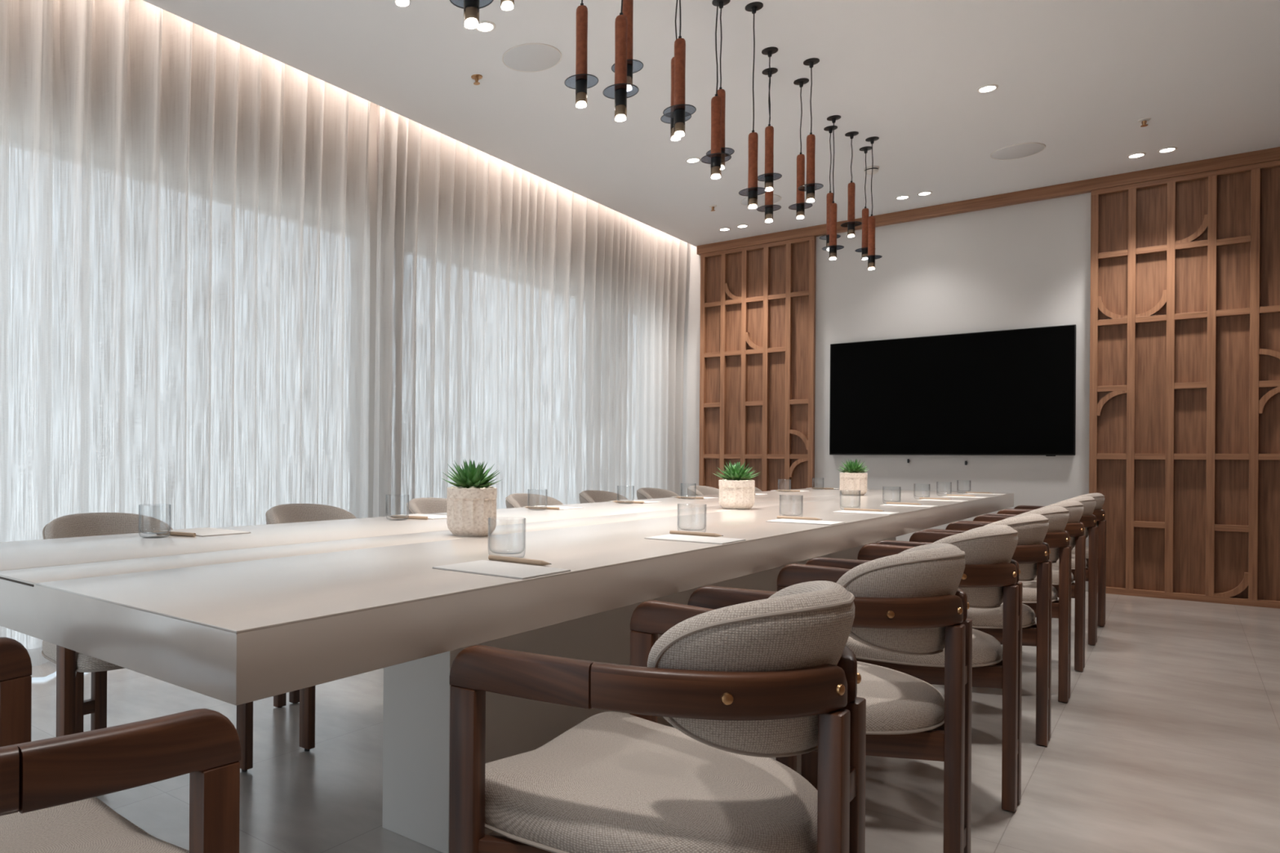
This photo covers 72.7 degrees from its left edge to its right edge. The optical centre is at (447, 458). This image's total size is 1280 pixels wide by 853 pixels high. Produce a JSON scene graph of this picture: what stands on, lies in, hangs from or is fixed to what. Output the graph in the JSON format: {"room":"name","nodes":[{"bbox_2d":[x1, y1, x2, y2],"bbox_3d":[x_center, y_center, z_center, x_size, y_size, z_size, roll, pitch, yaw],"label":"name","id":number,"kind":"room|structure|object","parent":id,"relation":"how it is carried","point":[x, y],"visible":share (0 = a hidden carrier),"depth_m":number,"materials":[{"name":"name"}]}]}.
{"room":"conference room","nodes":[
{"label":"conference room","id":0,"kind":"room"},
{"bbox_2d":[368,102,377,517],"bbox_3d":[-0.977,-0.724,5.054,0.170,3.360,9.520,0,0,41],"label":"wall","id":1,"kind":"structure","parent":0,"point":[373,107],"depth_m":5.48,"materials":[{"name":"white paint"}]},
{"bbox_2d":[31,591,1279,852],"bbox_3d":[0.751,1.028,3.534,5.090,0.120,9.820,0,0,41],"label":"floor","id":2,"kind":"structure","parent":0,"point":[1166,739],"depth_m":2.70,"materials":[{"name":"grey stone"}]},
{"bbox_2d":[0,636,240,852],"bbox_3d":[-0.597,0.567,0.975,0.580,0.783,0.548,0,0,41],"label":"armchair","id":3,"kind":"object","parent":2,"relation":"on","point":[50,788],"visible":1,"depth_m":0.92,"materials":[{"name":"brown wood"}]},
{"bbox_2d":[41,512,253,772],"bbox_3d":[-0.949,0.565,2.499,0.548,0.783,0.580,0,0,41],"label":"armchair","id":4,"kind":"object","parent":2,"relation":"on","point":[71,665],"visible":0.2,"depth_m":2.56,"materials":[{"name":"brown wood"}]},
{"bbox_2d":[265,503,356,751],"bbox_3d":[-0.426,0.569,3.098,0.548,0.783,0.580,0,0,41],"label":"armchair","id":5,"kind":"object","parent":2,"relation":"on","point":[288,513],"visible":0.08,"depth_m":3.18,"materials":[{"name":"beige fabric"}]},
{"bbox_2d":[405,497,447,514],"bbox_3d":[0.064,0.572,3.659,0.548,0.783,0.580,0,0,41],"label":"armchair","id":6,"kind":"object","parent":2,"relation":"on","point":[418,505],"visible":0.04,"depth_m":3.80,"materials":[{"name":"beige fabric"}]},
{"bbox_2d":[0,488,1013,852],"bbox_3d":[1.286,0.594,3.740,1.280,0.755,6.150,0,0,41],"label":"conference table","id":7,"kind":"object","parent":2,"relation":"on","point":[271,610],"visible":0.8,"depth_m":1.77,"materials":[{"name":"beige paint"}]},
{"bbox_2d":[137,504,171,538],"bbox_3d":[-0.752,0.161,2.157,0.079,0.084,0.079,0,0,41],"label":"drinking glass","id":8,"kind":"object","parent":7,"relation":"on","point":[171,504],"visible":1,"depth_m":2.15,"materials":[{"name":"clear glass"}]},
{"bbox_2d":[151,530,195,537],"bbox_3d":[-0.724,0.198,2.212,0.155,0.010,0.010,0,0,27],"label":"pencil","id":9,"kind":"object","parent":7,"relation":"on","point":[169,533],"visible":0.95,"depth_m":2.20,"materials":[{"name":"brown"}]},
{"bbox_2d":[164,527,250,537],"bbox_3d":[-0.667,0.202,2.308,0.211,0.003,0.151,0,0,41],"label":"notepad","id":10,"kind":"object","parent":7,"relation":"on","point":[205,531],"visible":0.77,"depth_m":2.30,"materials":[{"name":"grey paper"}]},
{"bbox_2d":[385,495,408,519],"bbox_3d":[-0.170,0.165,2.830,0.079,0.084,0.079,0,0,41],"label":"drinking glass","id":11,"kind":"object","parent":7,"relation":"on","point":[385,495],"visible":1,"depth_m":2.83,"materials":[{"name":"clear glass"}]},
{"bbox_2d":[387,515,427,519],"bbox_3d":[-0.139,0.202,2.882,0.155,0.010,0.010,0,0,27],"label":"pencil","id":12,"kind":"object","parent":7,"relation":"on","point":[392,516],"visible":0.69,"depth_m":2.87,"materials":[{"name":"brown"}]},
{"bbox_2d":[389,513,446,519],"bbox_3d":[-0.081,0.206,2.978,0.211,0.003,0.151,0,0,41],"label":"notepad","id":13,"kind":"object","parent":7,"relation":"on","point":[429,516],"visible":0.58,"depth_m":3.00,"materials":[{"name":"grey paper"}]},
{"bbox_2d":[446,486,497,537],"bbox_3d":[0.065,0.144,2.287,0.136,0.129,0.136,0,0,41],"label":"pot","id":14,"kind":"object","parent":7,"relation":"on","point":[469,508],"depth_m":2.23,"materials":[{"name":"stone"}]},
{"bbox_2d":[442,460,502,537],"bbox_3d":[0.068,0.105,2.287,0.162,0.208,0.175,0,0,-10],"label":"potted succulent","id":15,"kind":"object","parent":7,"relation":"on","point":[472,501],"visible":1,"depth_m":2.24,"materials":[{"name":"beige stone"}]},
{"bbox_2d":[432,560,570,579],"bbox_3d":[0.099,0.207,1.572,0.211,0.003,0.151,0,0,41],"label":"notepad","id":16,"kind":"object","parent":7,"relation":"on","point":[513,571],"visible":1,"depth_m":1.56,"materials":[{"name":"grey paper"}]},
{"bbox_2d":[488,555,551,565],"bbox_3d":[0.143,0.204,1.676,0.155,0.010,0.010,0,0,42],"label":"pencil","id":17,"kind":"object","parent":16,"relation":"on","point":[540,562],"visible":1,"depth_m":1.67,"materials":[{"name":"brown wood"}]},
{"bbox_2d":[488,517,525,558],"bbox_3d":[0.123,0.167,1.757,0.079,0.084,0.079,0,0,41],"label":"drinking glass","id":18,"kind":"object","parent":7,"relation":"on","point":[488,517],"visible":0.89,"depth_m":1.75,"materials":[{"name":"clear glass"}]},
{"bbox_2d":[527,489,546,510],"bbox_3d":[0.364,0.169,3.426,0.079,0.084,0.079,0,0,41],"label":"drinking glass","id":19,"kind":"object","parent":7,"relation":"on","point":[527,490],"visible":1,"depth_m":3.43,"materials":[{"name":"clear glass"}]},
{"bbox_2d":[524,506,559,509],"bbox_3d":[0.388,0.205,3.485,0.155,0.010,0.010,0,0,27],"label":"pencil","id":20,"kind":"object","parent":7,"relation":"on","point":[527,507],"visible":0.91,"depth_m":3.47,"materials":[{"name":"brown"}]},
{"bbox_2d":[521,505,583,509],"bbox_3d":[0.445,0.209,3.581,0.211,0.003,0.151,0,0,41],"label":"notepad","id":21,"kind":"object","parent":7,"relation":"on","point":[560,507],"visible":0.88,"depth_m":3.58,"materials":[{"name":"grey paper"}]},
{"bbox_2d":[612,500,644,503],"bbox_3d":[0.862,0.209,4.027,0.155,0.010,0.010,0,0,27],"label":"pencil","id":22,"kind":"object","parent":7,"relation":"on","point":[615,501],"visible":1,"depth_m":4.02,"materials":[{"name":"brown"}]},
{"bbox_2d":[608,500,661,503],"bbox_3d":[0.919,0.213,4.123,0.211,0.003,0.151,0,0,41],"label":"notepad","id":23,"kind":"object","parent":7,"relation":"on","point":[645,502],"visible":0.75,"depth_m":4.11,"materials":[{"name":"grey paper"}]},
{"bbox_2d":[675,496,703,498],"bbox_3d":[1.296,0.212,4.524,0.155,0.010,0.010,0,0,27],"label":"pencil","id":24,"kind":"object","parent":7,"relation":"on","point":[678,497],"visible":1,"depth_m":4.52,"materials":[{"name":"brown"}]},
{"bbox_2d":[677,503,706,530],"bbox_3d":[0.686,0.171,2.367,0.079,0.084,0.079,0,0,41],"label":"drinking glass","id":25,"kind":"object","parent":7,"relation":"on","point":[677,504],"visible":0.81,"depth_m":2.37,"materials":[{"name":"clear glass"}]},
{"bbox_2d":[670,496,717,498],"bbox_3d":[1.353,0.216,4.620,0.211,0.003,0.151,0,0,41],"label":"notepad","id":26,"kind":"object","parent":7,"relation":"on","point":[675,496],"visible":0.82,"depth_m":4.60,"materials":[{"name":"grey paper"}]},
{"bbox_2d":[644,533,745,544],"bbox_3d":[0.645,0.211,2.197,0.211,0.003,0.151,0,0,41],"label":"notepad","id":27,"kind":"object","parent":7,"relation":"on","point":[673,537],"visible":1,"depth_m":2.18,"materials":[{"name":"grey paper"}]},
{"bbox_2d":[669,530,723,537],"bbox_3d":[0.682,0.207,2.308,0.155,0.010,0.010,0,0,42],"label":"pencil","id":28,"kind":"object","parent":27,"relation":"on","point":[676,532],"visible":0.96,"depth_m":2.31,"materials":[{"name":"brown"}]},
{"bbox_2d":[713,462,759,509],"bbox_3d":[1.237,0.112,3.606,0.190,0.209,0.180,0,0,2],"label":"potted succulent","id":29,"kind":"object","parent":7,"relation":"on","point":[736,491],"visible":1,"depth_m":3.56,"materials":[{"name":"beige stone"}]},
{"bbox_2d":[718,480,755,509],"bbox_3d":[1.238,0.155,3.606,0.146,0.123,0.146,0,0,41],"label":"pot","id":30,"kind":"object","parent":7,"relation":"on","point":[733,494],"depth_m":3.55,"materials":[{"name":"stone"}]},
{"bbox_2d":[777,489,799,492],"bbox_3d":[2.283,0.218,5.653,0.155,0.010,0.010,0,0,27],"label":"pencil","id":31,"kind":"object","parent":7,"relation":"on","point":[777,490],"visible":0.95,"depth_m":5.65,"materials":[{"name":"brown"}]},
{"bbox_2d":[777,515,822,520],"bbox_3d":[1.237,0.211,2.958,0.155,0.010,0.010,0,0,42],"label":"pencil","id":32,"kind":"object","parent":7,"relation":"on","point":[778,517],"visible":0.97,"depth_m":2.96,"materials":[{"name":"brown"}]},
{"bbox_2d":[765,518,845,525],"bbox_3d":[1.208,0.215,2.841,0.211,0.003,0.151,0,0,41],"label":"notepad","id":33,"kind":"object","parent":7,"relation":"on","point":[782,520],"visible":1,"depth_m":2.82,"materials":[{"name":"grey paper"}]},
{"bbox_2d":[812,487,833,488],"bbox_3d":[2.757,0.222,6.195,0.155,0.010,0.010,0,0,27],"label":"pencil","id":34,"kind":"object","parent":7,"relation":"on","point":[813,487],"visible":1,"depth_m":6.20,"materials":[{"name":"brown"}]},
{"bbox_2d":[837,458,868,495],"bbox_3d":[2.488,0.113,5.139,0.190,0.225,0.192,0,0,-8],"label":"potted succulent","id":35,"kind":"object","parent":7,"relation":"on","point":[853,480],"visible":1,"depth_m":5.09,"materials":[{"name":"beige stone"}]},
{"bbox_2d":[839,472,867,495],"bbox_3d":[2.477,0.157,5.138,0.153,0.136,0.153,0,0,41],"label":"pot","id":36,"kind":"object","parent":7,"relation":"on","point":[851,483],"depth_m":5.08,"materials":[{"name":"stone"}]},
{"bbox_2d":[844,507,883,511],"bbox_3d":[1.726,0.214,3.487,0.155,0.010,0.010,0,0,42],"label":"pencil","id":37,"kind":"object","parent":7,"relation":"on","point":[845,508],"visible":0.95,"depth_m":3.49,"materials":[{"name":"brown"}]},
{"bbox_2d":[832,510,899,515],"bbox_3d":[1.681,0.218,3.383,0.211,0.003,0.151,0,0,41],"label":"notepad","id":38,"kind":"object","parent":7,"relation":"on","point":[840,511],"visible":1,"depth_m":3.37,"materials":[{"name":"grey paper"}]},
{"bbox_2d":[886,502,920,505],"bbox_3d":[2.185,0.218,4.028,0.155,0.010,0.010,0,0,42],"label":"pencil","id":39,"kind":"object","parent":7,"relation":"on","point":[892,503],"visible":0.95,"depth_m":4.03,"materials":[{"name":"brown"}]},
{"bbox_2d":[880,503,937,507],"bbox_3d":[2.149,0.221,3.918,0.211,0.003,0.151,0,0,41],"label":"notepad","id":40,"kind":"object","parent":7,"relation":"on","point":[887,504],"visible":1,"depth_m":3.90,"materials":[{"name":"grey paper"}]},
{"bbox_2d":[919,497,951,499],"bbox_3d":[2.658,0.221,4.584,0.155,0.010,0.010,0,0,42],"label":"pencil","id":41,"kind":"object","parent":7,"relation":"on","point":[920,498],"visible":0.94,"depth_m":4.59,"materials":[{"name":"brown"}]},
{"bbox_2d":[917,498,968,502],"bbox_3d":[2.629,0.224,4.468,0.211,0.003,0.151,0,0,41],"label":"notepad","id":42,"kind":"object","parent":7,"relation":"on","point":[925,500],"visible":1,"depth_m":4.42,"materials":[{"name":"grey paper"}]},
{"bbox_2d":[946,494,975,496],"bbox_3d":[3.068,0.224,5.023,0.155,0.010,0.010,0,0,42],"label":"pencil","id":43,"kind":"object","parent":7,"relation":"on","point":[947,495],"visible":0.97,"depth_m":5.03,"materials":[{"name":"wood"}]},
{"bbox_2d":[941,495,988,498],"bbox_3d":[3.024,0.227,4.919,0.211,0.003,0.151,0,0,41],"label":"notepad","id":44,"kind":"object","parent":7,"relation":"on","point":[947,495],"visible":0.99,"depth_m":4.89,"materials":[{"name":"grey paper"}]},
{"bbox_2d":[965,491,991,493],"bbox_3d":[3.488,0.227,5.519,0.155,0.010,0.010,0,0,42],"label":"pencil","id":45,"kind":"object","parent":7,"relation":"on","point":[966,491],"visible":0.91,"depth_m":5.51,"materials":[{"name":"wood"}]},
{"bbox_2d":[964,493,1005,495],"bbox_3d":[3.452,0.230,5.409,0.211,0.003,0.151,0,0,41],"label":"notepad","id":46,"kind":"object","parent":7,"relation":"on","point":[965,493],"visible":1,"depth_m":5.36,"materials":[{"name":"grey paper"}]},
{"bbox_2d":[505,493,563,508],"bbox_3d":[0.538,0.575,4.201,0.548,0.783,0.580,0,0,41],"label":"armchair","id":47,"kind":"object","parent":2,"relation":"on","point":[513,500],"visible":0.09,"depth_m":4.37,"materials":[{"name":"beige fabric"}]},
{"bbox_2d":[578,490,628,503],"bbox_3d":[0.992,0.578,4.721,0.548,0.783,0.580,0,0,41],"label":"armchair","id":48,"kind":"object","parent":2,"relation":"on","point":[585,496],"visible":0.06,"depth_m":4.89,"materials":[{"name":"beige fabric"}]},
{"bbox_2d":[448,580,866,852],"bbox_3d":[0.356,0.574,1.346,0.548,0.783,0.580,0,0,41],"label":"armchair","id":49,"kind":"object","parent":2,"relation":"on","point":[740,686],"visible":1,"depth_m":1.18,"materials":[{"name":"fabric"}]},
{"bbox_2d":[636,487,679,499],"bbox_3d":[1.433,0.581,5.225,0.548,0.783,0.580,0,0,41],"label":"armchair","id":50,"kind":"object","parent":2,"relation":"on","point":[645,493],"visible":0.07,"depth_m":5.40,"materials":[{"name":"beige fabric"}]},
{"bbox_2d":[687,485,719,496],"bbox_3d":[1.907,0.584,5.767,0.548,0.783,0.580,0,0,41],"label":"armchair","id":51,"kind":"object","parent":2,"relation":"on","point":[692,491],"visible":0.05,"depth_m":5.94,"materials":[{"name":"beige fabric"}]},
{"bbox_2d":[754,487,761,492],"bbox_3d":[2.354,0.587,6.279,0.548,0.783,0.580,0,0,41],"label":"armchair","id":52,"kind":"object","parent":2,"relation":"on","point":[756,489],"visible":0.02,"depth_m":6.47,"materials":[{"name":"beige fabric"}]},
{"bbox_2d":[687,543,972,852],"bbox_3d":[0.889,0.578,1.956,0.548,0.783,0.580,0,0,41],"label":"armchair","id":53,"kind":"object","parent":2,"relation":"on","point":[911,602],"visible":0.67,"depth_m":1.75,"materials":[{"name":"beige fabric"}]},
{"bbox_2d":[800,524,1022,812],"bbox_3d":[1.386,0.581,2.524,0.548,0.783,0.580,0,0,41],"label":"armchair","id":54,"kind":"object","parent":2,"relation":"on","point":[989,579],"visible":0.52,"depth_m":2.32,"materials":[{"name":"brown wood"}]},
{"bbox_2d":[875,513,1052,746],"bbox_3d":[1.856,0.584,3.063,0.548,0.783,0.580,0,0,41],"label":"armchair","id":55,"kind":"object","parent":2,"relation":"on","point":[1031,553],"visible":0.45,"depth_m":2.85,"materials":[{"name":"brown wood"}]},
{"bbox_2d":[923,506,1071,702],"bbox_3d":[2.307,0.587,3.578,0.548,0.783,0.580,0,0,41],"label":"armchair","id":56,"kind":"object","parent":2,"relation":"on","point":[1058,539],"visible":0.3,"depth_m":3.37,"materials":[{"name":"brown wood"}]},
{"bbox_2d":[957,500,1085,671],"bbox_3d":[2.748,0.590,4.083,0.548,0.783,0.580,0,0,41],"label":"armchair","id":57,"kind":"object","parent":2,"relation":"on","point":[1075,528],"visible":0.34,"depth_m":3.87,"materials":[{"name":"brown wood"}]},
{"bbox_2d":[983,496,1097,645],"bbox_3d":[3.235,0.593,4.640,0.548,0.783,0.580,0,0,41],"label":"armchair","id":58,"kind":"object","parent":2,"relation":"on","point":[1089,520],"visible":0.25,"depth_m":4.43,"materials":[{"name":"brown wood"}]},
{"bbox_2d":[1004,493,1106,626],"bbox_3d":[3.669,0.596,5.137,0.548,0.783,0.580,0,0,41],"label":"armchair","id":59,"kind":"object","parent":2,"relation":"on","point":[1100,513],"visible":0.2,"depth_m":4.93,"materials":[{"name":"brown wood"}]},
{"bbox_2d":[142,0,1279,247],"bbox_3d":[1.021,-2.176,3.317,4.430,0.140,9.820,0,0,41],"label":"ceiling","id":60,"kind":"structure","parent":0,"point":[1076,78],"depth_m":4.72,"materials":[{"name":"white paint"}]},
{"bbox_2d":[0,0,370,677],"bbox_3d":[-2.173,-0.708,3.270,0.245,3.288,5.160,0,0,41],"label":"sheer curtain","id":61,"kind":"object","parent":60,"relation":"hanging from","point":[184,206],"visible":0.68,"depth_m":4.18,"materials":[{"name":"fabric"}]},
{"bbox_2d":[395,0,409,7],"bbox_3d":[-0.127,-1.705,2.395,0.125,0.818,0.125,0,0,41],"label":"pendant lamp","id":62,"kind":"object","parent":60,"relation":"hanging from","point":[402,3],"visible":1,"depth_m":2.40,"materials":[{"name":"black metal"}]},
{"bbox_2d":[449,0,493,29],"bbox_3d":[0.067,-1.644,2.282,0.125,0.938,0.125,0,0,41],"label":"pendant lamp","id":63,"kind":"object","parent":60,"relation":"hanging from","point":[471,8],"visible":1,"depth_m":2.27,"materials":[{"name":"black metal"}]},
{"bbox_2d":[471,74,482,84],"bbox_3d":[0.160,-2.093,4.654,0.064,0.038,0.064,0,0,41],"label":"sprinkler head","id":64,"kind":"object","parent":60,"relation":"attached to","point":[476,77],"visible":1,"depth_m":4.65},
{"bbox_2d":[475,20,495,32],"bbox_3d":[0.181,-2.109,4.109,0.104,0.006,0.104,0,0,41],"label":"recessed light","id":65,"kind":"object","parent":60,"relation":"in","point":[485,26],"visible":0.82,"depth_m":4.11,"materials":[{"name":"white"}]},
{"bbox_2d":[500,0,514,11],"bbox_3d":[0.188,-1.762,2.633,0.125,0.700,0.125,0,0,41],"label":"pendant lamp","id":66,"kind":"object","parent":60,"relation":"hanging from","point":[505,5],"visible":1,"depth_m":2.63,"materials":[{"name":"white glass"}]},
{"bbox_2d":[373,104,688,517],"bbox_3d":[0.925,-0.687,6.815,0.226,3.288,4.245,0,0,41],"label":"sheer curtain","id":67,"kind":"object","parent":60,"relation":"hanging from","point":[528,326],"visible":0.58,"depth_m":6.30,"materials":[{"name":"fabric"}]},
{"bbox_2d":[502,43,561,71],"bbox_3d":[0.442,-2.106,4.426,0.312,0.008,0.312,0,0,41],"label":"ceiling speaker","id":68,"kind":"object","parent":60,"relation":"attached to","point":[526,57],"visible":1,"depth_m":4.41,"materials":[{"name":"white plastic"}]},
{"bbox_2d":[564,0,598,108],"bbox_3d":[0.495,-1.705,3.106,0.125,0.809,0.125,0,0,41],"label":"pendant lamp","id":69,"kind":"object","parent":60,"relation":"hanging from","point":[581,56],"visible":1,"depth_m":3.09,"materials":[{"name":"black metal"}]},
{"bbox_2d":[602,0,639,122],"bbox_3d":[0.612,-1.652,2.967,0.125,0.914,0.125,0,0,41],"label":"pendant lamp","id":70,"kind":"object","parent":60,"relation":"hanging from","point":[621,22],"visible":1,"depth_m":2.95,"materials":[{"name":"black metal"}]},
{"bbox_2d":[611,0,643,91],"bbox_3d":[0.710,-1.782,3.321,0.125,0.652,0.125,0,0,41],"label":"pendant lamp","id":71,"kind":"object","parent":60,"relation":"hanging from","point":[628,5],"visible":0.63,"depth_m":3.30,"materials":[{"name":"black metal"}]},
{"bbox_2d":[660,0,691,141],"bbox_3d":[0.953,-1.719,3.509,0.125,0.776,0.125,0,0,41],"label":"pendant lamp","id":72,"kind":"object","parent":60,"relation":"hanging from","point":[673,138],"visible":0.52,"depth_m":3.50,"materials":[{"name":"black metal"}]},
{"bbox_2d":[662,0,696,137],"bbox_3d":[0.902,-1.681,3.268,0.125,0.852,0.125,0,0,41],"label":"pendant lamp","id":73,"kind":"object","parent":60,"relation":"hanging from","point":[679,104],"visible":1,"depth_m":3.25,"materials":[{"name":"black metal"}]},
{"bbox_2d":[685,157,700,163],"bbox_3d":[1.726,-2.098,5.921,0.104,0.006,0.104,0,0,41],"label":"recessed light","id":74,"kind":"object","parent":60,"relation":"in","point":[691,160],"visible":0.99,"depth_m":5.92,"materials":[{"name":"white"}]},
{"bbox_2d":[709,204,716,211],"bbox_3d":[2.204,-2.079,6.991,0.064,0.038,0.064,0,0,41],"label":"sprinkler head","id":75,"kind":"object","parent":60,"relation":"attached to","point":[713,206],"visible":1,"depth_m":6.98},
{"bbox_2d":[700,0,731,179],"bbox_3d":[1.141,-1.649,3.572,0.125,0.914,0.125,0,0,41],"label":"pendant lamp","id":76,"kind":"object","parent":60,"relation":"hanging from","point":[716,101],"visible":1,"depth_m":3.56,"materials":[{"name":"black metal"}]},
{"bbox_2d":[706,0,734,170],"bbox_3d":[1.254,-1.718,3.869,0.125,0.773,0.125,0,0,41],"label":"pendant lamp","id":77,"kind":"object","parent":60,"relation":"hanging from","point":[721,92],"visible":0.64,"depth_m":3.85,"materials":[{"name":"black metal"}]},
{"bbox_2d":[718,227,730,231],"bbox_3d":[2.530,-2.093,7.689,0.104,0.006,0.104,0,0,41],"label":"recessed light","id":78,"kind":"object","parent":60,"relation":"in","point":[722,228],"visible":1,"depth_m":7.69,"materials":[{"name":"white"}]},
{"bbox_2d":[736,224,748,227],"bbox_3d":[2.654,-2.092,7.580,0.104,0.006,0.104,0,0,41],"label":"recessed light","id":79,"kind":"object","parent":60,"relation":"in","point":[740,225],"visible":1,"depth_m":7.58,"materials":[{"name":"white"}]},
{"bbox_2d":[738,1,767,208],"bbox_3d":[1.421,-1.634,3.913,0.125,0.938,0.125,0,0,41],"label":"pendant lamp","id":80,"kind":"object","parent":60,"relation":"hanging from","point":[753,187],"visible":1,"depth_m":3.90,"materials":[{"name":"brown wood"}]},
{"bbox_2d":[740,194,781,206],"bbox_3d":[2.539,-2.092,6.825,0.312,0.008,0.312,0,0,41],"label":"ceiling speaker","id":81,"kind":"object","parent":60,"relation":"attached to","point":[761,198],"visible":0.64,"depth_m":6.81,"materials":[{"name":"white plastic"}]},
{"bbox_2d":[756,67,781,222],"bbox_3d":[1.744,-1.692,4.561,0.125,0.818,0.125,0,0,41],"label":"pendant lamp","id":82,"kind":"object","parent":60,"relation":"hanging from","point":[769,211],"visible":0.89,"depth_m":4.54,"materials":[{"name":"black metal"}]},
{"bbox_2d":[757,46,782,191],"bbox_3d":[1.656,-1.741,4.333,0.125,0.721,0.125,0,0,41],"label":"pendant lamp","id":83,"kind":"object","parent":60,"relation":"hanging from","point":[769,131],"visible":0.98,"depth_m":4.32,"materials":[{"name":"black metal"}]},
{"bbox_2d":[788,78,813,219],"bbox_3d":[1.964,-1.718,4.681,0.125,0.763,0.125,0,0,41],"label":"pendant lamp","id":84,"kind":"object","parent":60,"relation":"hanging from","point":[800,204],"visible":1,"depth_m":4.67,"materials":[{"name":"brown wood"}]},
{"bbox_2d":[797,57,823,202],"bbox_3d":[1.920,-1.729,4.448,0.125,0.742,0.125,0,0,41],"label":"pendant lamp","id":85,"kind":"object","parent":60,"relation":"hanging from","point":[811,139],"visible":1,"depth_m":4.43,"materials":[{"name":"brown wood"}]},
{"bbox_2d":[819,125,840,251],"bbox_3d":[2.426,-1.708,5.335,0.125,0.776,0.125,0,0,41],"label":"pendant lamp","id":86,"kind":"object","parent":60,"relation":"hanging from","point":[829,196],"visible":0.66,"depth_m":5.33,"materials":[{"name":"black metal"}]},
{"bbox_2d":[822,115,844,260],"bbox_3d":[2.372,-1.660,5.176,0.125,0.873,0.125,0,0,41],"label":"pendant lamp","id":87,"kind":"object","parent":60,"relation":"hanging from","point":[833,206],"visible":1,"depth_m":5.16,"materials":[{"name":"black metal"}]},
{"bbox_2d":[840,131,862,237],"bbox_3d":[2.604,-1.763,5.427,0.125,0.665,0.125,0,0,41],"label":"pendant lamp","id":88,"kind":"object","parent":60,"relation":"hanging from","point":[851,186],"visible":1,"depth_m":5.41,"materials":[{"name":"black metal"}]},
{"bbox_2d":[854,146,871,260],"bbox_3d":[2.821,-1.718,5.681,0.125,0.751,0.125,0,0,41],"label":"pendant lamp","id":89,"kind":"object","parent":60,"relation":"hanging from","point":[865,211],"visible":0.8,"depth_m":5.67,"materials":[{"name":"black metal"}]},
{"bbox_2d":[863,165,879,174],"bbox_3d":[3.051,-2.071,6.058,0.100,0.042,0.100,0,0,41],"label":"smoke detector","id":90,"kind":"object","parent":60,"relation":"attached to","point":[875,168],"visible":0.93,"depth_m":6.03,"materials":[{"name":"white plastic"}]},
{"bbox_2d":[861,136,882,270],"bbox_3d":[2.778,-1.666,5.511,0.125,0.856,0.125,0,0,41],"label":"pendant lamp","id":91,"kind":"object","parent":60,"relation":"hanging from","point":[871,220],"visible":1,"depth_m":5.50,"materials":[{"name":"black metal"}]},
{"bbox_2d":[895,195,910,199],"bbox_3d":[3.635,-2.085,6.723,0.104,0.006,0.104,0,0,41],"label":"recessed light","id":92,"kind":"object","parent":60,"relation":"in","point":[903,197],"visible":1,"depth_m":6.71,"materials":[{"name":"white"}]},
{"bbox_2d":[917,191,932,195],"bbox_3d":[3.754,-2.084,6.619,0.104,0.006,0.104,0,0,41],"label":"recessed light","id":93,"kind":"object","parent":60,"relation":"in","point":[925,193],"visible":1,"depth_m":6.61,"materials":[{"name":"white"}]},
{"bbox_2d":[976,84,998,93],"bbox_3d":[3.050,-2.089,4.753,0.104,0.006,0.104,0,0,41],"label":"recessed light","id":94,"kind":"object","parent":60,"relation":"in","point":[987,88],"visible":1,"depth_m":4.75,"materials":[{"name":"white"}]},
{"bbox_2d":[990,142,1045,159],"bbox_3d":[3.867,-2.083,5.709,0.312,0.008,0.312,0,0,41],"label":"ceiling speaker","id":95,"kind":"object","parent":60,"relation":"attached to","point":[1021,150],"visible":1,"depth_m":5.70,"materials":[{"name":"white plastic"}]},
{"bbox_2d":[1126,152,1146,158],"bbox_3d":[4.725,-2.078,5.771,0.104,0.006,0.104,0,0,41],"label":"recessed light","id":96,"kind":"object","parent":60,"relation":"in","point":[1137,154],"visible":1,"depth_m":5.77,"materials":[{"name":"white"}]},
{"bbox_2d":[1137,117,1151,127],"bbox_3d":[4.284,-2.065,5.173,0.064,0.038,0.064,0,0,41],"label":"sprinkler head","id":97,"kind":"object","parent":60,"relation":"attached to","point":[1144,120],"visible":1,"depth_m":5.17},
{"bbox_2d":[1157,146,1177,152],"bbox_3d":[4.846,-2.077,5.665,0.104,0.006,0.104,0,0,41],"label":"recessed light","id":98,"kind":"object","parent":60,"relation":"in","point":[1167,149],"visible":1,"depth_m":5.66,"materials":[{"name":"white"}]},
{"bbox_2d":[681,192,1090,591],"bbox_3d":[3.945,-0.740,7.175,5.090,3.460,0.150,0,0,41],"label":"wall","id":99,"kind":"structure","parent":0,"point":[1028,264],"depth_m":6.90,"materials":[{"name":"grey paint"}]},
{"bbox_2d":[698,235,816,491],"bbox_3d":[2.901,-0.512,7.944,1.078,2.990,0.060,0,0,41],"label":"wall panel","id":100,"kind":"object","parent":99,"relation":"attached to","point":[757,344],"visible":0.71,"depth_m":7.92,"materials":[{"name":"brown wood"}]},
{"bbox_2d":[829,324,1076,456],"bbox_3d":[4.077,-0.516,6.926,1.760,0.994,0.049,0,0,41],"label":"television","id":101,"kind":"object","parent":99,"relation":"attached to","point":[1006,392],"visible":1,"depth_m":6.84,"materials":[{"name":"black plastic"}]},
{"bbox_2d":[697,146,1279,255],"bbox_3d":[4.081,-2.043,6.918,4.260,0.084,0.070,0,0,41],"label":"trim","id":102,"kind":"structure","parent":99,"relation":"attached to","point":[1085,186],"depth_m":6.54,"materials":[{"name":"brown wood"}]},
{"bbox_2d":[1088,160,1279,608],"bbox_3d":[5.222,-0.496,5.915,1.125,2.990,0.060,0,0,41],"label":"wall panel","id":103,"kind":"object","parent":99,"relation":"attached to","point":[1184,428],"visible":0.99,"depth_m":5.93,"materials":[{"name":"brown wood"}]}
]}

